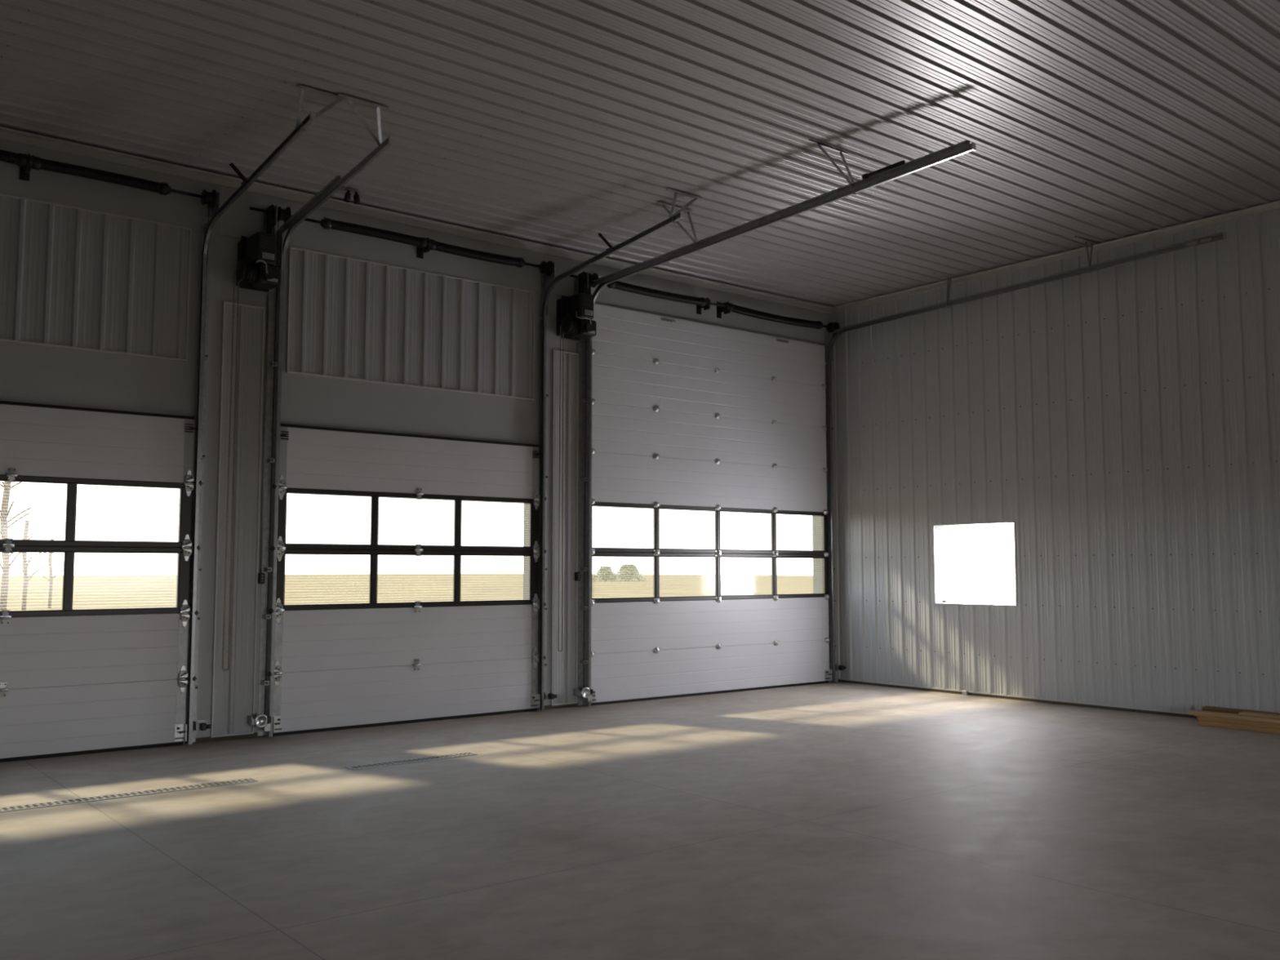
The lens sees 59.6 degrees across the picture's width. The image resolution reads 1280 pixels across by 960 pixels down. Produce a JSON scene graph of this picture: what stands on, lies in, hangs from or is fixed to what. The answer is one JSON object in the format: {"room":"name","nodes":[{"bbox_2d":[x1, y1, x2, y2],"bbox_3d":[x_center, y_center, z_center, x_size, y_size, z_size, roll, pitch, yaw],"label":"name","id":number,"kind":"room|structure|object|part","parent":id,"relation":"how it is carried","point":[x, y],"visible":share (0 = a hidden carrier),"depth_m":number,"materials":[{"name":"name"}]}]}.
{"room":"large empty garage","nodes":[
{"label":"large empty garage","id":0,"kind":"room"},
{"bbox_2d":[0,139,837,744],"bbox_3d":[-3.876,-0.237,11.069,17.145,5.486,0.221,4,-6,-39],"label":"wall","id":1,"kind":"structure","parent":0,"point":[100,281],"depth_m":11.05,"materials":[{"name":"white metal"}]},
{"bbox_3d":[-5.407,-1.843,9.835,2.772,1.263,0.021,4,-6,-39],"label":"infill panel","id":2,"kind":"part","parent":1,"relation":"part of","materials":[{"name":"white metal"}]},
{"bbox_3d":[-5.408,-1.842,9.835,2.799,1.293,0.032,4,-6,-39],"label":"channel trim","id":3,"kind":"part","parent":1,"relation":"part of","materials":[{"name":"white metal"}]},
{"bbox_2d":[0,400,203,762],"bbox_3d":[-5.408,0.854,9.552,3.195,3.071,0.129,4,-6,-39],"label":"door","id":4,"kind":"structure","parent":1,"relation":"in","point":[77,682],"depth_m":9.98,"materials":[{"name":"metal"}]},
{"bbox_3d":[-5.431,2.070,9.486,3.046,0.576,0.051,4,-6,-39],"label":"panel","id":5,"kind":"part","parent":4,"relation":"part of","materials":[{"name":"white metal"}]},
{"bbox_3d":[-5.432,1.483,9.533,3.046,0.618,0.051,4,-6,-39],"label":"panel","id":6,"kind":"part","parent":4,"relation":"part of","materials":[{"name":"white metal"}]},
{"bbox_3d":[-5.433,-0.341,9.676,3.046,0.618,0.051,4,-6,-39],"label":"panel","id":7,"kind":"part","parent":4,"relation":"part of","materials":[{"name":"white metal"}]},
{"bbox_2d":[0,149,220,450],"bbox_3d":[-5.349,-0.310,9.613,3.248,5.132,0.260,4,-6,-39],"label":"spring","id":8,"kind":"object","parent":1,"relation":"attached to","point":[25,162],"visible":1,"depth_m":10.10,"materials":[{"name":"black metal"}]},
{"bbox_3d":[-4.121,-2.670,10.813,0.063,0.217,0.228,4,-6,-43],"label":"bearing plate","id":9,"kind":"part","parent":8,"relation":"part of","materials":[{"name":"black metal"}]},
{"bbox_3d":[-5.511,0.895,9.678,2.978,3.014,0.188,4,-6,-39],"label":"door frame","id":10,"kind":"part","parent":1,"relation":"part of","materials":[{"name":"white metal"}]},
{"bbox_3d":[-3.904,0.356,10.876,0.377,4.160,0.021,4,-6,-39],"label":"infill panel","id":11,"kind":"part","parent":1,"relation":"part of","materials":[{"name":"white metal"}]},
{"bbox_3d":[-3.905,0.357,10.877,0.405,4.190,0.032,4,-6,-39],"label":"channel trim","id":12,"kind":"part","parent":1,"relation":"part of","materials":[{"name":"white metal"}]},
{"bbox_2d":[235,204,281,292],"bbox_3d":[-3.734,-2.314,10.932,0.383,0.874,0.489,4,-6,-39],"label":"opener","id":13,"kind":"object","parent":1,"relation":"attached to","point":[256,270],"visible":1,"depth_m":10.79,"materials":[{"name":"metal"}]},
{"bbox_2d":[222,270,239,671],"bbox_3d":[-3.892,-0.114,10.651,0.075,3.827,0.021,4,-6,-39],"label":"chain","id":14,"kind":"object","parent":13,"relation":"hanging from","point":[223,668],"visible":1,"depth_m":10.65,"materials":[{"name":"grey metal"}]},
{"bbox_3d":[-3.735,-1.996,10.853,0.246,0.195,0.197,4,-6,-39],"label":"motor","id":15,"kind":"part","parent":13,"relation":"part of","materials":[{"name":"black metal"}]},
{"bbox_3d":[-3.832,-2.123,11.070,0.286,0.514,0.128,4,-6,-39],"label":"mounting plate","id":16,"kind":"part","parent":13,"relation":"part of","materials":[{"name":"black metal"}]},
{"bbox_3d":[-3.670,-2.405,11.086,0.039,0.623,0.162,4,-6,-39],"label":"drive chain","id":17,"kind":"part","parent":13,"relation":"part of","materials":[{"name":"black metal"}]},
{"bbox_2d":[247,713,271,731],"bbox_3d":[-3.681,2.341,10.813,0.177,0.169,0.153,4,-6,-39],"label":"sensor","id":18,"kind":"object","parent":1,"relation":"attached to","point":[260,721],"visible":1,"depth_m":10.78,"materials":[{"name":"silver metal"}]},
{"bbox_2d":[257,294,268,583],"bbox_3d":[-3.712,-0.420,11.072,0.059,2.880,0.065,4,-6,-39],"label":"chain","id":19,"kind":"object","parent":1,"relation":"attached to","point":[261,576],"visible":1,"depth_m":11.06,"materials":[{"name":"metal"}]},
{"bbox_2d":[186,84,386,744],"bbox_3d":[-3.375,-0.363,9.664,2.610,5.494,0.748,-4,-6,38],"label":"door track","id":20,"kind":"object","parent":1,"relation":"attached to","point":[300,126],"visible":1,"depth_m":10.53,"materials":[{"name":"grey metal"}]},
{"bbox_2d":[192,719,211,730],"bbox_3d":[-4.095,2.295,10.460,0.126,0.080,0.187,4,-6,-39],"label":"sensor","id":21,"kind":"object","parent":20,"relation":"attached to","point":[197,725],"visible":0.94,"depth_m":10.41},
{"bbox_2d":[257,93,393,737],"bbox_3d":[-3.036,-0.336,10.006,0.516,5.494,2.560,4,-6,-39],"label":"door track","id":22,"kind":"object","parent":1,"relation":"attached to","point":[337,183],"visible":0.98,"depth_m":11.01,"materials":[{"name":"grey metal"}]},
{"bbox_2d":[249,204,555,714],"bbox_3d":[-2.450,-0.120,11.944,3.600,5.115,0.260,4,-6,-39],"label":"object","id":23,"kind":"object","parent":1,"relation":"attached to","point":[424,245],"visible":1,"depth_m":12.03,"materials":[{"name":"black metal"}]},
{"bbox_3d":[-3.685,-2.626,11.162,0.063,0.217,0.228,4,-6,-43],"label":"bearing plate","id":24,"kind":"part","parent":23,"relation":"part of","materials":[{"name":"black metal"}]},
{"bbox_3d":[-1.087,-2.463,13.250,0.063,0.217,0.228,4,-6,-43],"label":"bearing plate","id":25,"kind":"part","parent":23,"relation":"part of","materials":[{"name":"black metal"}]},
{"bbox_2d":[266,423,546,736],"bbox_3d":[-2.380,1.044,11.986,3.258,3.071,0.129,4,-6,-39],"label":"door","id":26,"kind":"structure","parent":1,"relation":"in","point":[342,666],"depth_m":11.88,"materials":[{"name":"metal"}]},
{"bbox_3d":[-2.404,2.260,11.920,3.109,0.576,0.051,4,-6,-39],"label":"panel","id":27,"kind":"part","parent":26,"relation":"part of","materials":[{"name":"white metal"}]},
{"bbox_3d":[-2.404,1.673,11.966,3.109,0.618,0.051,4,-6,-39],"label":"panel","id":28,"kind":"part","parent":26,"relation":"part of","materials":[{"name":"white metal"}]},
{"bbox_3d":[-2.405,-0.151,12.110,3.109,0.618,0.051,4,-6,-39],"label":"panel","id":29,"kind":"part","parent":26,"relation":"part of","materials":[{"name":"white metal"}]},
{"bbox_3d":[-2.405,-1.654,12.249,2.971,1.293,0.032,4,-6,-39],"label":"channel trim","id":30,"kind":"part","parent":1,"relation":"part of","materials":[{"name":"white metal"}]},
{"bbox_3d":[-2.404,-1.655,12.249,2.943,1.263,0.021,4,-6,-39],"label":"infill panel","id":31,"kind":"part","parent":1,"relation":"part of","materials":[{"name":"white metal"}]},
{"bbox_2d":[0,126,835,314],"bbox_3d":[-3.798,-2.911,11.180,17.143,0.087,0.096,4,-6,-39],"label":"trim","id":32,"kind":"structure","parent":1,"relation":"attached to","point":[6,134],"depth_m":11.88,"materials":[{"name":"white metal"}]},
{"bbox_3d":[-0.698,0.005,13.505,9.083,5.384,0.023,4,-6,-39],"label":"seam trim","id":33,"kind":"part","parent":1,"relation":"part of","materials":[{"name":"white metal"}]},
{"bbox_3d":[-2.484,1.085,12.111,3.040,3.014,0.188,4,-6,-39],"label":"door frame","id":34,"kind":"part","parent":1,"relation":"part of","materials":[{"name":"white metal"}]},
{"bbox_3d":[-0.892,0.545,13.297,0.332,4.160,0.021,4,-6,-39],"label":"infill panel","id":35,"kind":"part","parent":1,"relation":"part of","materials":[{"name":"white metal"}]},
{"bbox_3d":[-0.893,0.546,13.298,0.359,4.190,0.032,4,-6,-39],"label":"channel trim","id":36,"kind":"part","parent":1,"relation":"part of","materials":[{"name":"white metal"}]},
{"bbox_2d":[556,271,596,341],"bbox_3d":[-0.762,-2.111,13.320,0.383,0.840,0.489,4,-6,-39],"label":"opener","id":37,"kind":"object","parent":1,"relation":"attached to","point":[575,313],"visible":1,"depth_m":13.18,"materials":[{"name":"metal"}]},
{"bbox_2d":[557,324,564,651],"bbox_3d":[-0.920,0.072,13.040,0.075,3.827,0.021,4,-6,-39],"label":"chain","id":38,"kind":"object","parent":37,"relation":"hanging from","point":[560,324],"visible":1,"depth_m":13.01,"materials":[{"name":"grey metal"}]},
{"bbox_3d":[-0.860,-1.936,13.460,0.286,0.514,0.128,4,-6,-39],"label":"mounting plate","id":39,"kind":"part","parent":37,"relation":"part of","materials":[{"name":"black metal"}]},
{"bbox_3d":[-0.763,-1.810,13.242,0.246,0.195,0.197,4,-6,-39],"label":"motor","id":40,"kind":"part","parent":37,"relation":"part of","materials":[{"name":"black metal"}]},
{"bbox_3d":[-0.698,-2.201,13.473,0.039,0.589,0.162,4,-6,-39],"label":"drive chain","id":41,"kind":"part","parent":37,"relation":"part of","materials":[{"name":"black metal"}]},
{"bbox_2d":[574,342,580,580],"bbox_3d":[-0.745,-0.234,13.457,0.059,2.880,0.065,4,-6,-39],"label":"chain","id":42,"kind":"object","parent":1,"relation":"attached to","point":[577,575],"visible":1,"depth_m":13.33,"materials":[{"name":"grey metal"}]},
{"bbox_2d":[573,687,592,701],"bbox_3d":[-0.674,2.530,13.231,0.177,0.169,0.153,4,-6,-39],"label":"sensor","id":43,"kind":"object","parent":1,"relation":"attached to","point":[585,692],"visible":1,"depth_m":13.19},
{"bbox_2d":[537,188,702,710],"bbox_3d":[-0.294,-0.166,12.191,0.487,5.494,2.590,4,-6,-39],"label":"door track","id":44,"kind":"object","parent":1,"relation":"attached to","point":[679,215],"visible":1,"depth_m":12.96,"materials":[{"name":"grey metal"}]},
{"bbox_2d":[544,690,557,699],"bbox_3d":[-1.052,2.486,12.906,0.126,0.080,0.187,4,-6,-39],"label":"sensor","id":45,"kind":"object","parent":44,"relation":"attached to","point":[548,695],"visible":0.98,"depth_m":12.85,"materials":[{"name":"black plastic"}]},
{"bbox_2d":[568,271,839,678],"bbox_3d":[1.003,0.114,14.717,4.835,5.081,0.260,4,-6,-39],"label":"spring","id":46,"kind":"object","parent":1,"relation":"attached to","point":[700,302],"visible":0.98,"depth_m":14.65,"materials":[{"name":"black metal"}]},
{"bbox_3d":[-0.709,-2.405,13.552,0.063,0.217,0.228,4,-6,-43],"label":"bearing plate","id":47,"kind":"part","parent":46,"relation":"part of","materials":[{"name":"black metal"}]},
{"bbox_2d":[591,303,833,705],"bbox_3d":[1.045,0.361,14.823,4.383,4.874,0.109,4,-6,-39],"label":"door","id":48,"kind":"structure","parent":1,"relation":"in","point":[686,415],"depth_m":14.68,"materials":[{"name":"metal"}]},
{"bbox_3d":[1.026,-1.759,15.013,4.269,0.618,0.051,4,-6,-39],"label":"panel","id":49,"kind":"part","parent":48,"relation":"part of","materials":[{"name":"white metal"}]},
{"bbox_3d":[1.026,-1.151,14.965,4.269,0.618,0.051,4,-6,-39],"label":"panel","id":50,"kind":"part","parent":48,"relation":"part of","materials":[{"name":"white metal"}]},
{"bbox_3d":[1.027,-0.543,14.917,4.269,0.618,0.051,4,-6,-39],"label":"panel","id":51,"kind":"part","parent":48,"relation":"part of","materials":[{"name":"white metal"}]},
{"bbox_3d":[1.027,0.065,14.869,4.269,0.618,0.051,4,-6,-39],"label":"panel","id":52,"kind":"part","parent":48,"relation":"part of","materials":[{"name":"white metal"}]},
{"bbox_3d":[1.028,1.888,14.725,4.269,0.618,0.051,4,-6,-39],"label":"panel","id":53,"kind":"part","parent":48,"relation":"part of","materials":[{"name":"white metal"}]},
{"bbox_3d":[1.029,2.475,14.679,4.269,0.576,0.051,4,-6,-39],"label":"panel","id":54,"kind":"part","parent":48,"relation":"part of","materials":[{"name":"white metal"}]},
{"bbox_2d":[577,138,975,706],"bbox_3d":[0.831,-0.245,11.192,0.668,5.494,5.562,4,-6,-39],"label":"door track","id":55,"kind":"object","parent":1,"relation":"attached to","point":[900,169],"visible":0.85,"depth_m":13.24,"materials":[{"name":"grey metal"}]},
{"bbox_3d":[0.948,0.388,14.942,4.200,4.843,0.188,4,-6,-39],"label":"door frame","id":56,"kind":"part","parent":1,"relation":"part of","materials":[{"name":"white metal"}]},
{"bbox_2d":[823,231,1226,682],"bbox_3d":[4.420,-0.028,13.975,0.457,5.494,5.722,4,-6,-39],"label":"door track","id":57,"kind":"object","parent":1,"relation":"attached to","point":[829,341],"visible":1,"depth_m":15.45,"materials":[{"name":"metal"}]},
{"bbox_2d":[835,663,845,670],"bbox_3d":[2.845,2.685,16.042,0.126,0.080,0.187,4,-6,-39],"label":"sensor","id":58,"kind":"object","parent":57,"relation":"attached to","point":[840,667],"visible":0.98,"depth_m":15.98,"materials":[{"name":"black plastic"}]},
{"bbox_2d":[0,681,1279,959],"bbox_3d":[1.070,2.106,4.825,17.716,0.171,15.979,4,-6,-39],"label":"floor","id":59,"kind":"structure","parent":0,"point":[837,820],"depth_m":6.88,"materials":[{"name":"concrete"}]},
{"bbox_2d":[0,777,257,812],"bbox_3d":[-4.101,2.252,7.776,2.858,0.007,0.149,4,-6,-39],"label":"drain","id":60,"kind":"object","parent":59,"relation":"on","point":[11,808],"visible":1,"depth_m":8.07,"materials":[{"name":"grey metal"}]},
{"bbox_2d":[345,751,477,769],"bbox_3d":[-1.929,2.388,9.521,1.166,0.007,0.149,4,-6,-39],"label":"drain","id":61,"kind":"object","parent":59,"relation":"on","point":[468,753],"visible":1,"depth_m":9.49,"materials":[{"name":"grey metal"}]},
{"bbox_2d":[962,690,968,695],"bbox_3d":[4.197,2.747,14.440,0.038,0.057,0.069,4,-6,-39],"label":"stub","id":62,"kind":"object","parent":59,"relation":"on","point":[964,692],"visible":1,"depth_m":14.42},
{"bbox_2d":[1198,720,1279,733],"bbox_3d":[6.878,2.435,10.455,0.143,0.048,3.200,4,-6,-39],"label":"board","id":63,"kind":"object","parent":59,"relation":"on","point":[1261,729],"visible":0.8,"depth_m":11.33,"materials":[{"name":"brown wood"}]},
{"bbox_2d":[1198,715,1279,728],"bbox_3d":[6.877,2.385,10.457,0.143,0.048,3.200,4,-6,-39],"label":"board","id":64,"kind":"object","parent":63,"relation":"on","point":[1200,717],"visible":0.8,"depth_m":11.33,"materials":[{"name":"brown wood"}]},
{"bbox_2d":[1189,710,1279,724],"bbox_3d":[6.812,2.346,10.526,0.143,0.038,3.200,4,-6,-39],"label":"board","id":65,"kind":"object","parent":64,"relation":"on","point":[1198,713],"visible":1,"depth_m":11.37,"materials":[{"name":"brown wood"}]},
{"bbox_3d":[7.018,2.460,10.772,0.143,0.048,3.200,4,-6,-39],"label":"board","id":66,"kind":"object","parent":59,"relation":"on","visible":0},
{"bbox_3d":[7.004,2.412,10.794,0.143,0.048,3.200,4,-6,-39],"label":"board","id":67,"kind":"object","parent":66,"relation":"on","visible":0},
{"bbox_2d":[1201,706,1279,715],"bbox_3d":[7.039,2.352,10.724,0.103,0.058,3.200,4,-6,-39],"label":"board","id":68,"kind":"object","parent":67,"relation":"on","point":[1219,709],"visible":0.56,"depth_m":11.73,"materials":[{"name":"brown wood"}]},
{"bbox_3d":[6.956,2.446,10.605,0.143,0.048,3.200,4,-6,-39],"label":"board","id":69,"kind":"object","parent":59,"relation":"on","visible":0},
{"bbox_3d":[6.941,2.399,10.626,0.143,0.048,3.200,4,-6,-39],"label":"board","id":70,"kind":"object","parent":69,"relation":"on","visible":0},
{"bbox_2d":[1238,711,1279,718],"bbox_3d":[7.139,2.330,10.395,0.131,0.050,2.972,4,-6,-39],"label":"board","id":71,"kind":"object","parent":70,"relation":"on","point":[1241,713],"visible":0.56,"depth_m":11.37,"materials":[{"name":"brown wood"}]},
{"bbox_2d":[0,0,1279,306],"bbox_3d":[1.066,-3.507,5.268,17.716,0.158,15.979,4,-6,-39],"label":"ceiling","id":72,"kind":"structure","parent":0,"point":[563,124],"depth_m":9.39,"materials":[{"name":"metal"}]},
{"bbox_2d":[343,187,360,204],"bbox_3d":[-2.926,-2.882,11.372,0.178,0.133,0.069,4,-6,-39],"label":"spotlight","id":73,"kind":"object","parent":72,"relation":"attached to","point":[347,197],"visible":1,"depth_m":11.36,"materials":[{"name":"black metal"}]},
{"bbox_3d":[-2.926,-2.943,11.377,0.137,0.011,0.069,4,-6,-39],"label":"mounting plate","id":74,"kind":"part","parent":73,"relation":"part of","materials":[{"name":"metal"}]},
{"bbox_2d":[831,208,1279,713],"bbox_3d":[7.779,-0.293,10.442,0.247,5.486,15.979,4,-6,-39],"label":"wall","id":75,"kind":"structure","parent":0,"point":[1125,418],"depth_m":13.35,"materials":[{"name":"metal"}]},
{"bbox_2d":[933,521,1017,606],"bbox_3d":[4.396,1.091,14.528,0.220,1.058,1.233,4,-6,-39],"label":"window","id":76,"kind":"structure","parent":75,"relation":"in","point":[938,529],"depth_m":14.95,"materials":[{"name":"plastic"}]},
{"bbox_2d":[837,677,1196,718],"bbox_3d":[7.712,2.406,10.137,0.016,0.057,15.465,4,-6,-39],"label":"baseboard","id":77,"kind":"structure","parent":75,"relation":"attached to","point":[1177,713],"depth_m":13.74,"materials":[{"name":"white metal"}]},
{"bbox_2d":[832,200,1279,312],"bbox_3d":[7.690,-2.984,10.525,0.085,0.069,15.430,4,-6,-39],"label":"trim","id":78,"kind":"structure","parent":75,"relation":"attached to","point":[1273,206],"depth_m":13.53,"materials":[{"name":"white metal"}]},
{"label":"outside","id":79,"kind":"structure","parent":0,"visible":0},
{"bbox_2d":[0,573,1015,610],"bbox_3d":[-58.097,9.108,91.491,365.760,0.366,400.050,4,-6,-39],"label":"ground","id":80,"kind":"structure","parent":79,"point":[139,591],"depth_m":92.62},
{"bbox_2d":[0,480,35,611],"bbox_3d":[-21.161,2.266,37.748,1.332,4.902,2.297,2,-5,-23],"label":"tree","id":81,"kind":"object","parent":80,"relation":"on","point":[4,511],"visible":0.8,"depth_m":37.65,"materials":[{"name":"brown plant"}]},
{"bbox_2d":[9,520,50,610],"bbox_3d":[-22.924,3.295,42.050,1.435,3.528,1.630,4,-6,-39],"label":"tree","id":82,"kind":"object","parent":80,"relation":"on","point":[25,564],"visible":0.78,"depth_m":41.93,"materials":[{"name":"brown plant"}]},
{"bbox_2d":[31,537,63,608],"bbox_3d":[-25.407,4.032,48.474,1.096,3.069,1.381,-1,-5,11],"label":"tree","id":83,"kind":"object","parent":80,"relation":"on","point":[50,557],"visible":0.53,"depth_m":48.36,"materials":[{"name":"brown plant"}]},
{"bbox_2d":[592,565,616,581],"bbox_3d":[-4.653,12.403,148.012,3.417,2.293,3.322,4,-6,-39],"label":"shrub","id":84,"kind":"object","parent":80,"relation":"on","point":[606,573],"visible":1,"depth_m":147.47,"materials":[{"name":"green plant"}]},
{"bbox_2d":[611,564,645,581],"bbox_3d":[-1.470,12.275,148.151,4.731,2.419,4.652,4,-6,-39],"label":"shrub","id":85,"kind":"object","parent":80,"relation":"on","point":[626,571],"visible":1,"depth_m":147.36,"materials":[{"name":"green plant"}]}
]}

